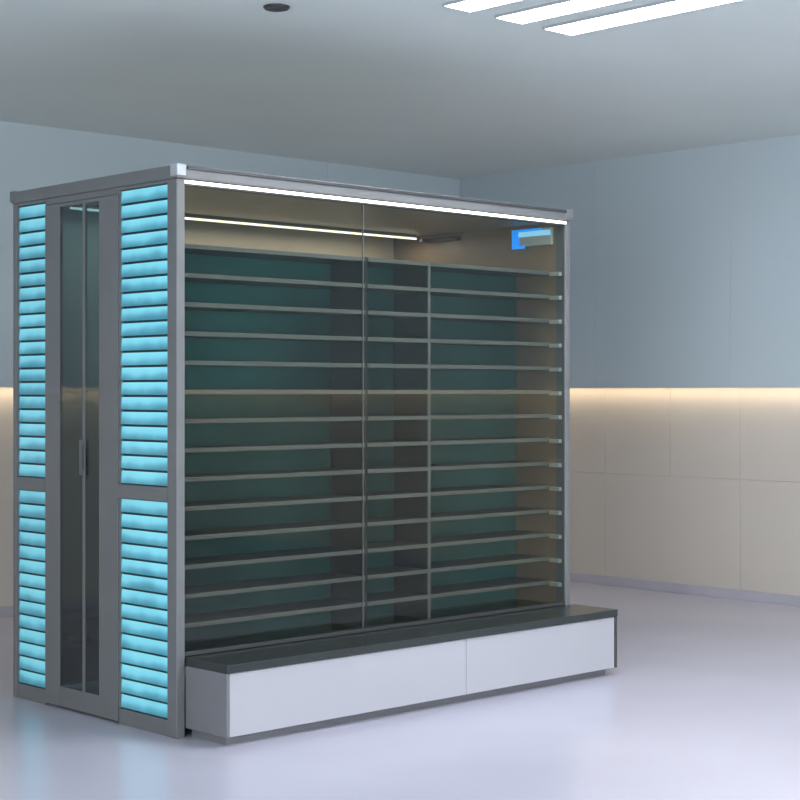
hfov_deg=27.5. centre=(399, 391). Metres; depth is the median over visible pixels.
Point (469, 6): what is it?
recessed light
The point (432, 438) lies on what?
shelf
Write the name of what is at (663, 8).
recessed light
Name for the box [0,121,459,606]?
wall
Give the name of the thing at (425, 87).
ceiling
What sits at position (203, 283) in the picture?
shelf
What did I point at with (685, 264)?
wall
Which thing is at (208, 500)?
shelf
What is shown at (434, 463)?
shelf
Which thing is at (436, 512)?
shelf
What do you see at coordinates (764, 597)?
baseboard
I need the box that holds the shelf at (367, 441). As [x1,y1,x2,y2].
[367,441,414,442]
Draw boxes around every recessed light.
[263,3,289,11]
[442,0,521,12]
[494,0,630,23]
[543,0,741,35]
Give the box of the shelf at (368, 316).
[367,315,416,318]
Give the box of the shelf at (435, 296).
[431,292,541,300]
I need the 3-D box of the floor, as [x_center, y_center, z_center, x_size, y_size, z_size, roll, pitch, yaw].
[0.179,1.330,4.575,10.750,0.100,10.600,0,0,-43]
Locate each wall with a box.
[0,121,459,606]
[460,134,799,595]
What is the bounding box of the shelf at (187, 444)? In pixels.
[185,442,345,447]
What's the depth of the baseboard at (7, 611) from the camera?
9.31 m
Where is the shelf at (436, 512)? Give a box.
[431,507,539,517]
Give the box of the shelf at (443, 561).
[431,554,546,568]
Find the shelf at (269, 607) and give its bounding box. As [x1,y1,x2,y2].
[185,598,359,622]
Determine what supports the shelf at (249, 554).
attached to the display cabinet
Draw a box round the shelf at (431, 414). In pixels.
[431,414,505,415]
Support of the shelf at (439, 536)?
attached to the display cabinet
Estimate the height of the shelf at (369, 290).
0.014 m
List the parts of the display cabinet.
post, louvre frame, door, glass pane, handle, handle, glass pane, door, louvre frame, post, trim, panel, light rail, drawer, panel, rail, roof trim, post, panel, drawer, post, trim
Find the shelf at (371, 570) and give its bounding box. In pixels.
[367,566,421,574]
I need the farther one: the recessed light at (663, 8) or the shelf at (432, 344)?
the shelf at (432, 344)
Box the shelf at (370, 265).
[367,262,419,268]
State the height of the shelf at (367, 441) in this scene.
0.014 m
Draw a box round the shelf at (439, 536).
[431,530,543,542]
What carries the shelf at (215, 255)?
attached to the display cabinet
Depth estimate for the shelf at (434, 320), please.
7.45 m
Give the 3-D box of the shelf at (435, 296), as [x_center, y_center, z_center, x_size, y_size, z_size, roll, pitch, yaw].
[0.338,-0.441,7.418,0.781,0.014,0.209,0,0,-43]
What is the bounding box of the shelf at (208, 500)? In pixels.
[185,494,355,506]
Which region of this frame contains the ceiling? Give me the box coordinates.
[0,0,799,178]
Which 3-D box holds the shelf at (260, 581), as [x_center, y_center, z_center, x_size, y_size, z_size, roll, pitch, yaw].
[-0.578,0.773,6.551,0.976,0.014,0.209,0,0,-43]
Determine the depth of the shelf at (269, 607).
6.59 m
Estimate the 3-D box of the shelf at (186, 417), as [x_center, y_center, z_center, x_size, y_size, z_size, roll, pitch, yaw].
[-0.578,0.111,6.551,0.976,0.014,0.209,0,0,-43]
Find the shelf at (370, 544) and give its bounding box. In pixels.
[367,541,422,548]
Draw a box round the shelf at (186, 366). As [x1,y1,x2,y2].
[185,365,350,367]
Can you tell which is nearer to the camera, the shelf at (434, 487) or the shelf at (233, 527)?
the shelf at (233, 527)
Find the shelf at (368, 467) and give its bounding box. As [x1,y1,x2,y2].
[367,466,412,468]
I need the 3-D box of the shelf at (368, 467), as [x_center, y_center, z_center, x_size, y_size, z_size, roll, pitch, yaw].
[-0.084,0.331,7.018,0.353,0.014,0.209,0,0,-43]
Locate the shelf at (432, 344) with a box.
[431,343,536,346]
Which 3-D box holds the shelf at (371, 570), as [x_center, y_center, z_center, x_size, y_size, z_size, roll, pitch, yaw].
[-0.084,0.773,7.018,0.353,0.014,0.209,0,0,-43]
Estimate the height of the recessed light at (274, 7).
0.012 m
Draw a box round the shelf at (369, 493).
[367,491,422,495]
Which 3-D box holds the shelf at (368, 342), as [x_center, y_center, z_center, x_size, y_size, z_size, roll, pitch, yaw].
[-0.084,-0.220,7.018,0.353,0.014,0.209,0,0,-43]
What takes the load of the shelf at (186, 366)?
attached to the display cabinet
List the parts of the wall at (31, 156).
panel, panel, panel, panel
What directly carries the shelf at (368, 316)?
attached to the display cabinet
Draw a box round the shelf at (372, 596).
[367,591,422,601]
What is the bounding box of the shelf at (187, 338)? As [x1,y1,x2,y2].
[185,336,345,341]
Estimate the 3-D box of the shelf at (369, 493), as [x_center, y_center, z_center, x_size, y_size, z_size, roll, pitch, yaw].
[-0.084,0.442,7.018,0.353,0.014,0.209,0,0,-43]
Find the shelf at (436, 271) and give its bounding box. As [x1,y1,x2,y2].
[431,266,541,276]
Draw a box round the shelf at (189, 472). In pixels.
[185,468,353,476]
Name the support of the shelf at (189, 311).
attached to the display cabinet
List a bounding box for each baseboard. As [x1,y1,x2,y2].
[0,606,12,617]
[570,572,799,605]
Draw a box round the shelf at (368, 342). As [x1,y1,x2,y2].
[367,341,414,343]
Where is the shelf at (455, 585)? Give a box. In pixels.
[431,577,544,593]
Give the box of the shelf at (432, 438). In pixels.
[431,437,528,440]
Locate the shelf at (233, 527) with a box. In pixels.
[185,520,357,535]
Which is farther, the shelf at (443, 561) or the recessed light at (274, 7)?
the shelf at (443, 561)
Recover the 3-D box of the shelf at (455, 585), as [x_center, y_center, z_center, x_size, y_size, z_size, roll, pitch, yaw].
[0.338,0.883,7.418,0.781,0.014,0.209,0,0,-43]
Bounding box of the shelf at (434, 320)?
[431,317,545,323]
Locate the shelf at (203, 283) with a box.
[185,277,354,289]
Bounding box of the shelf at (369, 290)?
[367,288,422,293]
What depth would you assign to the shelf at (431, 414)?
7.38 m
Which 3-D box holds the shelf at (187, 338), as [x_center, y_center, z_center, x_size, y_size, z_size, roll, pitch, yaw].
[-0.578,-0.220,6.551,0.976,0.014,0.209,0,0,-43]
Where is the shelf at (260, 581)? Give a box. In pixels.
[185,572,358,593]
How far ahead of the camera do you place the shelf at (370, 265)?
7.04 m
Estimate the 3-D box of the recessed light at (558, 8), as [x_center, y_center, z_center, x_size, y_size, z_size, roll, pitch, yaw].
[1.451,-1.514,5.592,0.167,0.012,2.942,0,0,-43]
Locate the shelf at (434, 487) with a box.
[431,484,541,491]
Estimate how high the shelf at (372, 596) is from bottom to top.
0.014 m
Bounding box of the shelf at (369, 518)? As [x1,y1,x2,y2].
[367,516,417,521]
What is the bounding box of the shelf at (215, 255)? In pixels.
[185,248,360,263]
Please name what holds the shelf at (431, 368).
attached to the display cabinet
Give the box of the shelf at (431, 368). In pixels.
[431,368,505,369]
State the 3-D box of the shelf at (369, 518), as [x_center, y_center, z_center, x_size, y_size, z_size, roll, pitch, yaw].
[-0.084,0.552,7.018,0.353,0.014,0.209,0,0,-43]
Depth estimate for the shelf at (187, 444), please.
6.58 m
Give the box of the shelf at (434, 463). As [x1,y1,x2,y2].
[431,460,542,466]
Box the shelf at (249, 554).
[185,546,358,564]
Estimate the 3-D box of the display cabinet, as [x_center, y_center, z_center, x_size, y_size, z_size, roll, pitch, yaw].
[-0.331,0.218,7.142,2.264,2.123,1.438,0,0,-43]
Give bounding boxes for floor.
[0,581,799,799]
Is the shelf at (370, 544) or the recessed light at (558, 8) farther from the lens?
the shelf at (370, 544)
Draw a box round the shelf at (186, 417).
[185,416,335,418]
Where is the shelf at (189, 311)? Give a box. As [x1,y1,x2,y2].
[185,307,358,315]
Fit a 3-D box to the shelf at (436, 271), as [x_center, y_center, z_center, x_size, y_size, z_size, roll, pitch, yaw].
[0.338,-0.551,7.418,0.781,0.014,0.209,0,0,-43]
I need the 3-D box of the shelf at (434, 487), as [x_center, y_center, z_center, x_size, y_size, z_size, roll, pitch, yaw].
[0.338,0.442,7.418,0.781,0.014,0.209,0,0,-43]
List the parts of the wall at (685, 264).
panel, panel, panel, panel, panel, panel, panel, panel, panel, panel, panel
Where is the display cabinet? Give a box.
[10,163,617,744]
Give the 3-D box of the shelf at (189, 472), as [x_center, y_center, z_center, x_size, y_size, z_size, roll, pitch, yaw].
[-0.578,0.331,6.551,0.976,0.014,0.209,0,0,-43]

